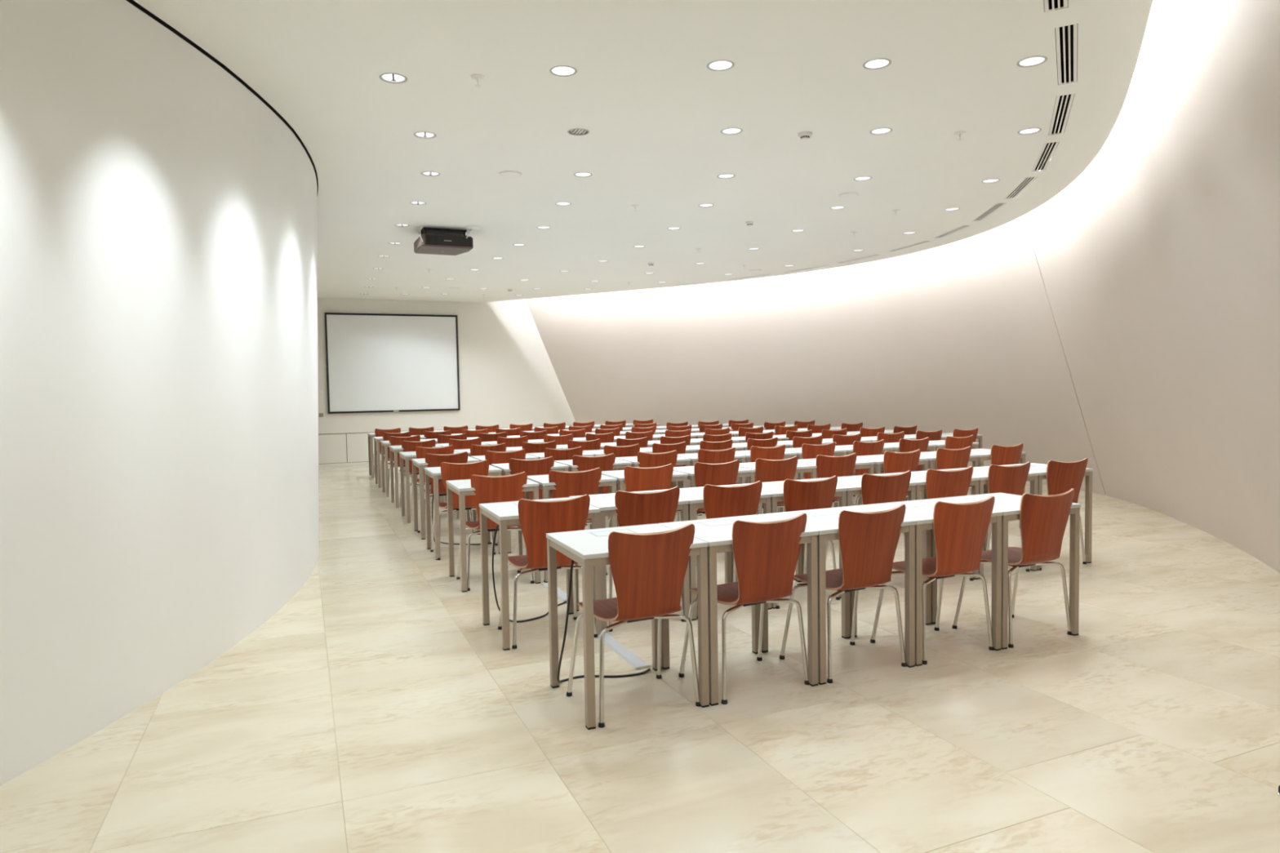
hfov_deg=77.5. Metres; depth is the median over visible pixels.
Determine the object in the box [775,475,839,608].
chair
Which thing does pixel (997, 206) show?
ceiling vent
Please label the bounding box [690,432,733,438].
desk
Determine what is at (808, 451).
chair
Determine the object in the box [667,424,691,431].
chair
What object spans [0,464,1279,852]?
floor
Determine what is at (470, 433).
chair
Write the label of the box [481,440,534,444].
desk
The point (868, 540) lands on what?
chair
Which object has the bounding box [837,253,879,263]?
ceiling vent
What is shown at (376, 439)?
desk
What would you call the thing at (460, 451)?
desk
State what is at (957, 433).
chair
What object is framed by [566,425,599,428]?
desk
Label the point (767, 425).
chair
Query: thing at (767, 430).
desk
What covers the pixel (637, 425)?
chair
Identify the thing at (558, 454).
chair
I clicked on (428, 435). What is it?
chair
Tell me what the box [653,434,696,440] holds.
desk
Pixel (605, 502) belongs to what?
desk
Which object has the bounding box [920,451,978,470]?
desk
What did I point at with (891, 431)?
desk
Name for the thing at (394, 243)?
recessed light
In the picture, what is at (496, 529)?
power cable
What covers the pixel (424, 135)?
recessed light
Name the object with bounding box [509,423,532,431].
chair
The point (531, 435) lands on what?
chair
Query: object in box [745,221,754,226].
smoke detector
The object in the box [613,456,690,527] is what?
desk
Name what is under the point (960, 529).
chair
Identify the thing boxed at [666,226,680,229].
recessed light
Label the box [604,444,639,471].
chair
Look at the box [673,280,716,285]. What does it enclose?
ceiling vent
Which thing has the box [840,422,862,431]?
chair
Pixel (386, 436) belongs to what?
chair
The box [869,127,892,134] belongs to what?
recessed light
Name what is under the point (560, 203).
recessed light
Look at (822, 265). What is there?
ceiling vent
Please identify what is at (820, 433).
desk
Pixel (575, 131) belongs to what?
air vent
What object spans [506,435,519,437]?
desk
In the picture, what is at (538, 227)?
recessed light
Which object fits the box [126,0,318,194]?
trim
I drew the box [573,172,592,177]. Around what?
recessed light
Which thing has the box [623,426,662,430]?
desk
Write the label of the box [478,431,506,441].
chair
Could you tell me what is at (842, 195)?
grille
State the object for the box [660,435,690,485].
chair
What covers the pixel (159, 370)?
wall
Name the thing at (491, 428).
chair
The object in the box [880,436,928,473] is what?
chair
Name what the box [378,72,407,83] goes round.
recessed light
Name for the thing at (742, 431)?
chair
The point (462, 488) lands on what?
desk
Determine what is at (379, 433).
chair
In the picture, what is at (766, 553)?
chair
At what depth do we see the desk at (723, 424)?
14.26 m
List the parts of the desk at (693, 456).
leg, rail, leg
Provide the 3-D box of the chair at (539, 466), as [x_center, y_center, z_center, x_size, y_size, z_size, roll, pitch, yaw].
[-1.027,0.679,7.222,0.501,0.834,0.489,-2,3,-24]
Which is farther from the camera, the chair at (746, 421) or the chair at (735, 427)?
the chair at (746, 421)
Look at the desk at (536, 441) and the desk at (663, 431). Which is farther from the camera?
the desk at (663, 431)
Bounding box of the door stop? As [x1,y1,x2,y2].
[1276,785,1279,795]
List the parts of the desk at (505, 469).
leg, rail, leg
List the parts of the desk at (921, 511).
leg, hatch lid, leg, leg, rail, leg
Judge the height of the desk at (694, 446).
0.741 m
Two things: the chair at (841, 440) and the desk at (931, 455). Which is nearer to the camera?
the desk at (931, 455)
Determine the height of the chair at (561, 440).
0.823 m
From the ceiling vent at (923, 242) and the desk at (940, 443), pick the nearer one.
the desk at (940, 443)
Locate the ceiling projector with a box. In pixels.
[413,225,473,255]
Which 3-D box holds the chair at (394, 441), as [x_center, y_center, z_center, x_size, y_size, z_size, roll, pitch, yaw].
[-3.281,0.526,11.092,0.491,0.823,0.489,-2,3,-22]
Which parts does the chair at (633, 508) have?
leg, leg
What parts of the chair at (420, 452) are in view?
leg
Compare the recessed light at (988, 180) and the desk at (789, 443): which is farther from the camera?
the desk at (789, 443)
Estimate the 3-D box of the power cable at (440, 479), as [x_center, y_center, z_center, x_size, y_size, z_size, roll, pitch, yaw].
[-1.684,0.746,7.294,0.553,0.722,0.374,0,3,11]
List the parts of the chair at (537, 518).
leg, leg, seat plate, leg, leg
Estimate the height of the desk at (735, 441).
0.733 m
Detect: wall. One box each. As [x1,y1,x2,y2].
[0,0,1279,786]
[317,297,575,464]
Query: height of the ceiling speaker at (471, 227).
0.010 m
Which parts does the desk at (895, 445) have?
rail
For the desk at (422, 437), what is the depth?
12.10 m
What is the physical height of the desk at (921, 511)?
0.741 m
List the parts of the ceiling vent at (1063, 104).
blade, frame, blade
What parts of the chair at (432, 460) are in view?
leg, leg, leg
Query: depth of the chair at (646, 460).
7.46 m
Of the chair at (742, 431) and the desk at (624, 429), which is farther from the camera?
the desk at (624, 429)
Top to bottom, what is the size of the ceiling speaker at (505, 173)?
0.010 m
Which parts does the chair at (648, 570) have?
leg, leg, seat plate, leg, leg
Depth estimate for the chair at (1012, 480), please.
5.80 m
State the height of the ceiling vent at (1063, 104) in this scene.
0.140 m
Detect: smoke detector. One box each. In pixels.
[647,262,654,266]
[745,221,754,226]
[797,131,812,140]
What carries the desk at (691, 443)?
on the floor
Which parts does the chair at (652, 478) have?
leg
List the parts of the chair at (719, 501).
leg, leg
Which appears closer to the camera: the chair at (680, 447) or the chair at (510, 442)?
the chair at (680, 447)
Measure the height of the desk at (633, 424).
0.733 m
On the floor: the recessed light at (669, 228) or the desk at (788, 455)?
the desk at (788, 455)
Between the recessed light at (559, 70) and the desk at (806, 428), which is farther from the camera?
the desk at (806, 428)
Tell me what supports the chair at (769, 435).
on the floor
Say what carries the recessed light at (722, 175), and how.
in the ceiling
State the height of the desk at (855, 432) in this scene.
0.733 m
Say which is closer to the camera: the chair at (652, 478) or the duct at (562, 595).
the duct at (562, 595)
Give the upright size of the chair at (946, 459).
0.834 m
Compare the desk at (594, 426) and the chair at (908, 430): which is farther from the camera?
the desk at (594, 426)
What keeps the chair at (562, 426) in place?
on the floor
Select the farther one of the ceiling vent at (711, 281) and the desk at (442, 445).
the ceiling vent at (711, 281)
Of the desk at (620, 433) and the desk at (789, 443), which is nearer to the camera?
the desk at (789, 443)
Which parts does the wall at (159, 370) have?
panel, panel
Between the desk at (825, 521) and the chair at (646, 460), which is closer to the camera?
the desk at (825, 521)
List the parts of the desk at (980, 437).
leg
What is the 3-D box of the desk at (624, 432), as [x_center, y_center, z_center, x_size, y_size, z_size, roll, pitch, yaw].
[-0.045,0.447,12.561,0.580,0.733,0.555,-2,3,-23]
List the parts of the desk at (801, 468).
leg, leg, rail, leg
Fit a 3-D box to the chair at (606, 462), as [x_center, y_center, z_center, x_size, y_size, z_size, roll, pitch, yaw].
[-0.485,0.658,7.452,0.501,0.834,0.489,-2,3,-22]
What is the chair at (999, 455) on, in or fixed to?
on the floor
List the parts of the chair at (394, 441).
leg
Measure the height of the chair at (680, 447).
0.834 m
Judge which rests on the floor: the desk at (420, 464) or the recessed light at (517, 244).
the desk at (420, 464)
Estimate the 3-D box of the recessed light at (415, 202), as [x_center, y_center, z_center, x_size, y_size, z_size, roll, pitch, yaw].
[-2.136,-2.190,7.670,0.158,0.091,0.158,-2,3,-23]
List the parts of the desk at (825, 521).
leg, hatch lid, leg, leg, rail, leg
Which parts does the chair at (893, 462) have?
leg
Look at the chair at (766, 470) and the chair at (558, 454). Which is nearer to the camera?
the chair at (766, 470)
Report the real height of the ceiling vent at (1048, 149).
0.140 m
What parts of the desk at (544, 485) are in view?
leg, leg, rail, leg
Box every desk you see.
[367,431,405,478]
[373,435,417,488]
[380,439,425,497]
[389,444,443,507]
[399,451,459,522]
[411,456,479,539]
[413,434,452,477]
[423,438,467,488]
[423,465,502,559]
[436,442,488,502]
[445,479,540,592]
[453,448,511,511]
[471,453,538,521]
[479,497,601,650]
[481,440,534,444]
[491,462,568,553]
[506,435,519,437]
[506,446,561,451]
[524,474,617,582]
[526,452,594,458]
[528,439,577,443]
[546,433,586,435]
[546,523,709,729]
[554,458,631,528]
[556,444,604,449]
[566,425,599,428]
[568,490,689,632]
[573,437,617,442]
[582,449,646,488]
[585,432,625,435]
[591,427,631,431]
[594,424,631,427]
[597,470,688,493]
[600,442,653,447]
[613,435,658,440]
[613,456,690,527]
[620,431,661,434]
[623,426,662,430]
[625,423,660,426]
[640,447,696,487]
[648,440,697,486]
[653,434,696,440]
[653,484,771,621]
[655,429,694,434]
[656,426,693,466]
[657,514,817,706]
[671,453,745,519]
[673,466,755,565]
[677,444,743,515]
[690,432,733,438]
[690,438,739,481]
[691,424,697,428]
[691,428,699,432]
[718,423,728,426]
[729,431,768,436]
[730,480,846,608]
[731,436,778,443]
[732,442,787,480]
[734,450,797,483]
[738,462,817,515]
[757,506,915,684]
[763,429,800,435]
[773,434,816,440]
[777,440,831,476]
[784,458,874,511]
[785,447,846,479]
[797,427,834,431]
[801,475,915,573]
[812,432,852,436]
[822,438,871,456]
[830,426,841,430]
[835,444,893,505]
[846,431,887,473]
[846,499,1002,666]
[856,454,928,474]
[861,435,910,471]
[872,471,979,579]
[882,434,946,471]
[884,429,916,433]
[884,442,936,452]
[905,440,978,501]
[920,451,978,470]
[926,466,1038,578]
[928,492,1080,649]
[941,432,982,448]
[969,448,1026,525]
[982,462,1093,570]
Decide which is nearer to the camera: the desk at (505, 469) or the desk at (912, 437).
the desk at (505, 469)
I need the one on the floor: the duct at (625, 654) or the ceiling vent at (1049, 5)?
the duct at (625, 654)
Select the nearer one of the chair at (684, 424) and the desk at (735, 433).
the desk at (735, 433)
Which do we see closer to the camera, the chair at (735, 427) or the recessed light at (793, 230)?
the recessed light at (793, 230)
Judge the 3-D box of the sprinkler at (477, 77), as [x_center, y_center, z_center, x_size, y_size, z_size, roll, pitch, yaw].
[-0.936,-1.997,4.612,0.084,0.054,0.084,-2,3,-23]
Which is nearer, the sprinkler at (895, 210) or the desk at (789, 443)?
the sprinkler at (895, 210)
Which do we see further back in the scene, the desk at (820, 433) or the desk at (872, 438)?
the desk at (820, 433)
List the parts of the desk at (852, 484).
leg, hatch lid, leg, rail, leg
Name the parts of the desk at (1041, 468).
leg, leg, rail, leg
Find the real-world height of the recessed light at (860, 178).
0.089 m
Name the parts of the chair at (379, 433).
leg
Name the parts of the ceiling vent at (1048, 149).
blade, blade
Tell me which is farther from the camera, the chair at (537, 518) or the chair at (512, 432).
the chair at (512, 432)
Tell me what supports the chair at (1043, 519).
on the floor
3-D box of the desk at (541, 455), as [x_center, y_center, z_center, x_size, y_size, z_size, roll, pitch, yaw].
[-0.849,0.660,8.505,0.580,0.741,0.555,-2,3,-23]
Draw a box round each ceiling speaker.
[465,225,482,229]
[498,170,521,177]
[838,191,858,197]
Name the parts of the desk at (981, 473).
leg, rail, leg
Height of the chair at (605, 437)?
0.823 m
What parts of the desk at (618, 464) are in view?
leg, rail, leg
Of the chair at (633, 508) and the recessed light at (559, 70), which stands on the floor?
the chair at (633, 508)
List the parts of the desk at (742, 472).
leg, rail, leg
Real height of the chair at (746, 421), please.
0.823 m
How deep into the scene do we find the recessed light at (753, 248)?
10.54 m
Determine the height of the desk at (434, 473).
0.741 m
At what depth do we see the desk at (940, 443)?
9.04 m
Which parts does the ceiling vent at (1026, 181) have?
blade, blade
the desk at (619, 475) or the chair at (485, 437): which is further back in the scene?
the chair at (485, 437)
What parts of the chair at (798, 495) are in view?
leg, leg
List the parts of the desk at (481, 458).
leg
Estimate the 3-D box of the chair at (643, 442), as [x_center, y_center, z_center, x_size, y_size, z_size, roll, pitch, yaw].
[-0.163,0.534,9.811,0.491,0.823,0.489,-2,3,-22]
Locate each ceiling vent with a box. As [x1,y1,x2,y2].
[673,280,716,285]
[725,273,769,279]
[783,265,829,272]
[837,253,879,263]
[888,240,931,251]
[934,225,970,237]
[971,203,1005,221]
[1004,170,1037,198]
[1031,133,1059,171]
[1043,0,1068,12]
[1048,76,1075,135]
[1054,7,1077,84]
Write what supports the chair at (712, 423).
on the floor
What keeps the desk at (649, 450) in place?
on the floor
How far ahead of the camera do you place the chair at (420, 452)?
8.71 m
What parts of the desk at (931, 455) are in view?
leg, rail, leg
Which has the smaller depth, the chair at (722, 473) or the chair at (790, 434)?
the chair at (722, 473)
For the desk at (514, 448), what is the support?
on the floor
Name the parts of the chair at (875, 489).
leg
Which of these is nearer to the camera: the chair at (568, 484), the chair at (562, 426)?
the chair at (568, 484)
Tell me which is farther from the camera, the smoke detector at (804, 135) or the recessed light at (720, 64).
the smoke detector at (804, 135)
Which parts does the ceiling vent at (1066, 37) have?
blade, blade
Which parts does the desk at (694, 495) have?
leg, hatch lid, leg, rail, leg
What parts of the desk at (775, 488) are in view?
leg, hatch lid, leg, leg, rail, leg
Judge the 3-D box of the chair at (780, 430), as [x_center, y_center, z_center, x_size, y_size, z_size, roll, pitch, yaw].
[2.117,0.383,12.132,0.491,0.823,0.489,-2,3,-24]
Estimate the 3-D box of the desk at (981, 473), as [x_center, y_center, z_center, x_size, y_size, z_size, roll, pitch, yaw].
[2.614,0.716,6.126,0.580,0.741,0.555,-2,3,-23]
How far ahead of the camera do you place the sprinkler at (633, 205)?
7.91 m
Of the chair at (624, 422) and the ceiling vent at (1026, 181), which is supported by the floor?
the chair at (624, 422)
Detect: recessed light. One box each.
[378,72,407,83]
[388,242,401,244]
[394,223,409,226]
[409,200,426,204]
[413,131,436,138]
[421,171,439,176]
[512,243,524,245]
[536,226,551,228]
[549,65,577,76]
[555,201,571,205]
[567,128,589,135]
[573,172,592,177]
[633,244,644,247]
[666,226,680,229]
[698,203,714,207]
[706,59,734,71]
[716,173,735,178]
[720,127,742,134]
[747,247,759,249]
[791,229,804,231]
[830,205,845,209]
[853,176,871,181]
[862,57,891,69]
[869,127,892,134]
[902,231,915,234]
[944,207,959,211]
[981,178,999,182]
[1016,55,1047,66]
[1017,127,1041,134]
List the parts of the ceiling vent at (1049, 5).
blade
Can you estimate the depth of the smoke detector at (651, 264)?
11.58 m
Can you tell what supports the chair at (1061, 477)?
on the floor
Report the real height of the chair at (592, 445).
0.823 m
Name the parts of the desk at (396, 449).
leg, leg, leg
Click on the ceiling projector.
(434, 241)
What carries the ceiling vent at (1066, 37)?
in the ceiling
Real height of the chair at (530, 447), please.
0.823 m
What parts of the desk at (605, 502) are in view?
leg, leg, hatch lid, rail, leg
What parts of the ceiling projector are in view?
panel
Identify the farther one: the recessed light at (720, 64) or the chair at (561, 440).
the chair at (561, 440)
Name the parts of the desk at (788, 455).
leg, rail, leg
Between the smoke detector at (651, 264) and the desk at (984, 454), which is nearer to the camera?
the desk at (984, 454)
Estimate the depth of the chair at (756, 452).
7.93 m
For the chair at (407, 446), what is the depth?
9.82 m
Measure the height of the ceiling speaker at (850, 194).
0.010 m
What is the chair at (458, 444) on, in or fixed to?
on the floor
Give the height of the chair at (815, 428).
0.823 m
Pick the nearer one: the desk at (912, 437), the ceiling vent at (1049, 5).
the ceiling vent at (1049, 5)
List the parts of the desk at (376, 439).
leg, leg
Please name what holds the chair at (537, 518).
on the floor
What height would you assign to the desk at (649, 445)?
0.733 m
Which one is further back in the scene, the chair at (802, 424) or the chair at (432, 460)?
the chair at (802, 424)
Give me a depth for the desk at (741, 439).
10.44 m
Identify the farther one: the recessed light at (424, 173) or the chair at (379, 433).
the chair at (379, 433)
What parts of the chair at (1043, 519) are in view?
leg, leg, leg, seat plate, leg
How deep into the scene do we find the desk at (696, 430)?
12.80 m
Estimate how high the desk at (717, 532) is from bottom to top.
0.741 m
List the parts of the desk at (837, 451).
leg, rail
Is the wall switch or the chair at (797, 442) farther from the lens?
the wall switch
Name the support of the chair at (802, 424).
on the floor
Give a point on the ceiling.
(653, 111)
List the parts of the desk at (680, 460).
leg, rail, leg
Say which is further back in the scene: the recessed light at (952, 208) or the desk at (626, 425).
the desk at (626, 425)
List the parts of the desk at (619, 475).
leg, leg, rail, leg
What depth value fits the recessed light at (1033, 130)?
5.78 m
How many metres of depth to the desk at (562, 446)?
9.51 m
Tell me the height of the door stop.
0.032 m
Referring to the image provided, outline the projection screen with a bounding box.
[324,312,460,413]
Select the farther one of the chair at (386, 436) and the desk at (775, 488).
the chair at (386, 436)
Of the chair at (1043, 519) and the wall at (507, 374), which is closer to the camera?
the chair at (1043, 519)
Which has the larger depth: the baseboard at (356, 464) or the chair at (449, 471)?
the baseboard at (356, 464)
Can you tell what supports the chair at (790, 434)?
on the floor
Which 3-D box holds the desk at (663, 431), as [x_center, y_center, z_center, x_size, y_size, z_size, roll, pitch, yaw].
[0.496,0.426,12.794,0.580,0.733,0.555,-2,3,-23]
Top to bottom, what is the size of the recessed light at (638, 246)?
0.089 m
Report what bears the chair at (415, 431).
on the floor
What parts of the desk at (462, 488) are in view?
leg, rail, leg, rail, leg, leg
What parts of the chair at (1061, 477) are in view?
leg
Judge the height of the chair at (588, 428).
0.823 m
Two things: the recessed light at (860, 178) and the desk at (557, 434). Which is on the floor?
the desk at (557, 434)
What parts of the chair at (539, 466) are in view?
leg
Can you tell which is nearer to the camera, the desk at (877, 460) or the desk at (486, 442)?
the desk at (877, 460)
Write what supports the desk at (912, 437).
on the floor
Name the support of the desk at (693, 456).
on the floor
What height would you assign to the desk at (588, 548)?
0.741 m
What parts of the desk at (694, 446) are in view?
leg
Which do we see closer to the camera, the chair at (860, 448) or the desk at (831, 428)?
the chair at (860, 448)
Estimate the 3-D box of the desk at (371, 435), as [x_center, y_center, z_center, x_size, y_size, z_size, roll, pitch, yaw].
[-4.279,0.474,13.517,0.580,0.733,0.555,-2,3,-23]
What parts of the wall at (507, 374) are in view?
panel, panel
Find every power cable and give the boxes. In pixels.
[431,479,492,545]
[492,524,566,622]
[557,560,650,683]
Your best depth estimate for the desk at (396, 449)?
9.89 m
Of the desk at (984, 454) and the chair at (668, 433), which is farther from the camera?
the chair at (668, 433)
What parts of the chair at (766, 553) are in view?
leg, leg, seat plate, leg, leg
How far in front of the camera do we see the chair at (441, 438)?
11.08 m
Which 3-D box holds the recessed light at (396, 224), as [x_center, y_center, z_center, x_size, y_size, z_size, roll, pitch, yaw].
[-2.588,-2.231,8.673,0.158,0.091,0.158,-2,3,-23]
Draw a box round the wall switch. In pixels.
[318,390,323,395]
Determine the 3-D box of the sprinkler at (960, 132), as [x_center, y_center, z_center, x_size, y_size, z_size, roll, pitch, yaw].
[2.327,-2.110,5.800,0.084,0.054,0.084,-2,3,-23]
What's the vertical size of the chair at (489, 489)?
0.834 m
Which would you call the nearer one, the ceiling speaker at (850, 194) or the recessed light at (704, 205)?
the ceiling speaker at (850, 194)
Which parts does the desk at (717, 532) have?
leg, leg, hatch lid, leg, rail, leg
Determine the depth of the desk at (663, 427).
13.87 m
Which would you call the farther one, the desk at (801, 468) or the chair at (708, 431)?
the chair at (708, 431)
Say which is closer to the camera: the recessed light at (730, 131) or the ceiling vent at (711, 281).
the recessed light at (730, 131)
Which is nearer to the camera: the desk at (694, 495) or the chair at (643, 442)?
the desk at (694, 495)
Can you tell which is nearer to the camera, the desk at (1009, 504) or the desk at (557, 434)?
the desk at (1009, 504)
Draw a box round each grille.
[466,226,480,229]
[501,172,519,177]
[840,193,857,197]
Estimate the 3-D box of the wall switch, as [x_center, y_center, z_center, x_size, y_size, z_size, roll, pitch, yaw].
[-6.101,-0.651,15.257,0.084,0.090,0.019,-2,3,-23]
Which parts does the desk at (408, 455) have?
leg, leg, leg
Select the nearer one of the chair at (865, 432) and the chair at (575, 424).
the chair at (865, 432)
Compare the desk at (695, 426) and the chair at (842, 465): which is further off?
the desk at (695, 426)
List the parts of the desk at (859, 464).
leg, rail, leg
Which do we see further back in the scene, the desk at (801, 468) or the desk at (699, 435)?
the desk at (699, 435)
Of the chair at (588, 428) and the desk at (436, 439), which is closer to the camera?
the desk at (436, 439)
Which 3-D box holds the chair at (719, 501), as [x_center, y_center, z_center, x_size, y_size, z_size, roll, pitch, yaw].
[0.505,0.754,5.128,0.501,0.834,0.489,-2,3,-23]
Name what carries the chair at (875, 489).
on the floor
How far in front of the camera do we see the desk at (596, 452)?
8.58 m
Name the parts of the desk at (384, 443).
leg, leg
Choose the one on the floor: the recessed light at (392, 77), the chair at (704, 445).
the chair at (704, 445)
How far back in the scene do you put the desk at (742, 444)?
9.28 m
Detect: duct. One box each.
[542,582,566,602]
[597,632,650,670]
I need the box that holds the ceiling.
[133,0,1153,302]
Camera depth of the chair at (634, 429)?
12.24 m
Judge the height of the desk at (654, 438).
0.733 m
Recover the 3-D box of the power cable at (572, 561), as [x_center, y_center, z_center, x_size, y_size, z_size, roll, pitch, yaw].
[-0.211,0.882,3.889,0.226,0.720,0.514,2,4,45]
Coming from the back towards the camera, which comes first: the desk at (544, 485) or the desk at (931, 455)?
the desk at (931, 455)
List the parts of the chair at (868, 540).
leg, leg, seat plate, leg, leg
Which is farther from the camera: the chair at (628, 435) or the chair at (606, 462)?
the chair at (628, 435)
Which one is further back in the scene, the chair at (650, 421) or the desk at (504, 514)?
the chair at (650, 421)
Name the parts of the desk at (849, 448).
leg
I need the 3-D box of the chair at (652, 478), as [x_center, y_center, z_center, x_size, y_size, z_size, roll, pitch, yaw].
[0.002,0.703,6.361,0.501,0.834,0.489,-2,3,-22]
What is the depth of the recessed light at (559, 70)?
4.55 m
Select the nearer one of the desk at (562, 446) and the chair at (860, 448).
the chair at (860, 448)
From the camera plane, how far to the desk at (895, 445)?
8.81 m
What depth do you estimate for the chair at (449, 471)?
6.77 m
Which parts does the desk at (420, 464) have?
leg, leg, leg, leg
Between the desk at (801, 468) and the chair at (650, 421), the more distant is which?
the chair at (650, 421)
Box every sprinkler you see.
[471,73,485,87]
[631,204,639,211]
[892,208,899,215]
[953,130,966,140]
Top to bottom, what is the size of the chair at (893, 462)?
0.834 m
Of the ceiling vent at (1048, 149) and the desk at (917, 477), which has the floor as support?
the desk at (917, 477)
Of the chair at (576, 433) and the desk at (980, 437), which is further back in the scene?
the chair at (576, 433)
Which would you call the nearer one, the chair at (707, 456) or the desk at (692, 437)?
the chair at (707, 456)
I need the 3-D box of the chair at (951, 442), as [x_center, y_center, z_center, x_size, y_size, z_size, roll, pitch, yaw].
[3.505,0.509,9.130,0.501,0.834,0.489,-2,3,-23]
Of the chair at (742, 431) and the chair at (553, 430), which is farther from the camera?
the chair at (553, 430)
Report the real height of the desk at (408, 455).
0.733 m
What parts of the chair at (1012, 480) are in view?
leg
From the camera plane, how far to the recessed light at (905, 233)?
9.62 m
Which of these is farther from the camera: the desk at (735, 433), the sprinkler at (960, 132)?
the desk at (735, 433)
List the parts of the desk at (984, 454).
leg, rail, leg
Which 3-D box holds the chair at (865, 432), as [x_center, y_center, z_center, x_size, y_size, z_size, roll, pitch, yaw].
[3.144,0.409,11.217,0.491,0.823,0.489,-2,3,-21]
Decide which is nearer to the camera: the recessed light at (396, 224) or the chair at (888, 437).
the recessed light at (396, 224)
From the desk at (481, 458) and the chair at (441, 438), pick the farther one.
the chair at (441, 438)
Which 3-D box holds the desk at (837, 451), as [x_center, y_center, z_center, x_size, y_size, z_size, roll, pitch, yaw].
[1.794,0.615,8.505,0.580,0.741,0.555,-2,3,-23]
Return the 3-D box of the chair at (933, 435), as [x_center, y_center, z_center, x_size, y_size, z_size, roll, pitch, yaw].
[3.588,0.452,10.286,0.501,0.834,0.489,-2,3,-22]
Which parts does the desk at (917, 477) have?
leg, leg, rail, leg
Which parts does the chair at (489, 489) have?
leg, leg, seat plate, leg, leg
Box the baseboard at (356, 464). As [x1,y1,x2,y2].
[318,461,394,467]
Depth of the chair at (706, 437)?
10.05 m
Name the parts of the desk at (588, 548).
leg, rail, leg, hatch lid, rail, leg, leg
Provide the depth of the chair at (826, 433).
10.72 m
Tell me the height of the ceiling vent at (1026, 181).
0.140 m
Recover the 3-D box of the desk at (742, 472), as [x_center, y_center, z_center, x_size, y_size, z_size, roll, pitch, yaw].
[0.576,0.723,6.704,0.580,0.741,0.555,-2,3,-23]
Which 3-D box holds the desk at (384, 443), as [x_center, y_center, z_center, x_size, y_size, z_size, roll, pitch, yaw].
[-3.295,0.570,11.179,0.580,0.733,0.555,-2,3,-23]
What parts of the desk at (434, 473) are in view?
leg, rail, leg, rail, leg, leg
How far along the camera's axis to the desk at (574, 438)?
10.88 m
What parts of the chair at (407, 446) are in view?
leg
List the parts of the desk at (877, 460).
leg, rail, leg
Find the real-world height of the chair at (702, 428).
0.823 m
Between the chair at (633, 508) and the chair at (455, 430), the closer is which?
the chair at (633, 508)
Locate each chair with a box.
[373,427,400,478]
[380,431,412,487]
[385,435,424,493]
[397,439,439,506]
[408,426,434,435]
[410,444,457,516]
[417,451,473,533]
[423,430,451,439]
[430,459,495,559]
[437,433,466,443]
[443,425,467,434]
[443,437,481,500]
[456,471,534,591]
[462,428,488,437]
[470,443,506,456]
[475,424,498,432]
[475,448,525,520]
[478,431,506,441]
[494,456,554,545]
[495,427,521,435]
[497,435,528,447]
[497,494,597,648]
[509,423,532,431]
[520,430,547,439]
[521,440,556,453]
[533,426,559,434]
[533,467,607,582]
[543,422,565,430]
[543,433,573,444]
[544,446,587,525]
[559,428,586,437]
[566,523,700,728]
[567,439,600,450]
[568,425,592,432]
[572,453,617,527]
[573,421,594,428]
[585,431,614,443]
[592,486,684,631]
[595,427,620,435]
[600,423,622,431]
[604,420,626,427]
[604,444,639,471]
[606,463,673,528]
[616,436,648,448]
[624,449,679,521]
[625,431,653,440]
[631,426,656,434]
[632,419,653,424]
[634,422,657,430]
[652,441,686,466]
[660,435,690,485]
[665,429,691,466]
[666,421,688,429]
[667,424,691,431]
[673,459,739,521]
[676,447,735,521]
[678,512,808,704]
[690,432,731,464]
[696,480,762,619]
[697,420,719,428]
[697,439,733,515]
[699,423,722,432]
[704,427,729,435]
[728,419,748,426]
[731,422,753,431]
[735,444,785,511]
[738,426,763,436]
[745,431,773,442]
[746,436,777,450]
[755,456,798,508]
[764,421,785,430]
[774,424,798,477]
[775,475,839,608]
[777,441,835,512]
[779,503,906,683]
[786,429,813,477]
[792,435,822,448]
[794,420,814,428]
[807,423,831,433]
[815,453,857,507]
[821,427,847,439]
[825,470,911,562]
[832,433,862,456]
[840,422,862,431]
[852,439,884,475]
[853,431,904,496]
[855,448,920,505]
[859,426,884,436]
[870,495,995,664]
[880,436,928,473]
[893,425,916,435]
[906,445,971,501]
[915,429,942,451]
[925,466,973,581]
[945,435,973,495]
[951,488,1075,648]
[952,427,977,448]
[968,443,1022,528]
[986,461,1030,571]
[1008,457,1088,570]
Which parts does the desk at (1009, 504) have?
leg, hatch lid, leg, rail, leg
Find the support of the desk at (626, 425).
on the floor
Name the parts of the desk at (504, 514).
leg, rail, leg, rail, leg, leg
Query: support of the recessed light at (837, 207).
in the ceiling
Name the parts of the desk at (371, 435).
leg, leg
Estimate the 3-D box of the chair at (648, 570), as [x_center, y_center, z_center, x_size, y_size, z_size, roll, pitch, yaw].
[-0.028,0.837,3.596,0.501,0.834,0.489,-2,3,-26]
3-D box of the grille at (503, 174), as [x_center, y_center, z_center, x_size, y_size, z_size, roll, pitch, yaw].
[-1.087,-2.112,6.693,0.156,0.001,0.156,-2,3,-23]
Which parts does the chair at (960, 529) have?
leg, leg, leg, seat plate, leg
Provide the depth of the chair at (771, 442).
9.10 m
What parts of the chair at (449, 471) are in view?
leg, leg, seat plate, leg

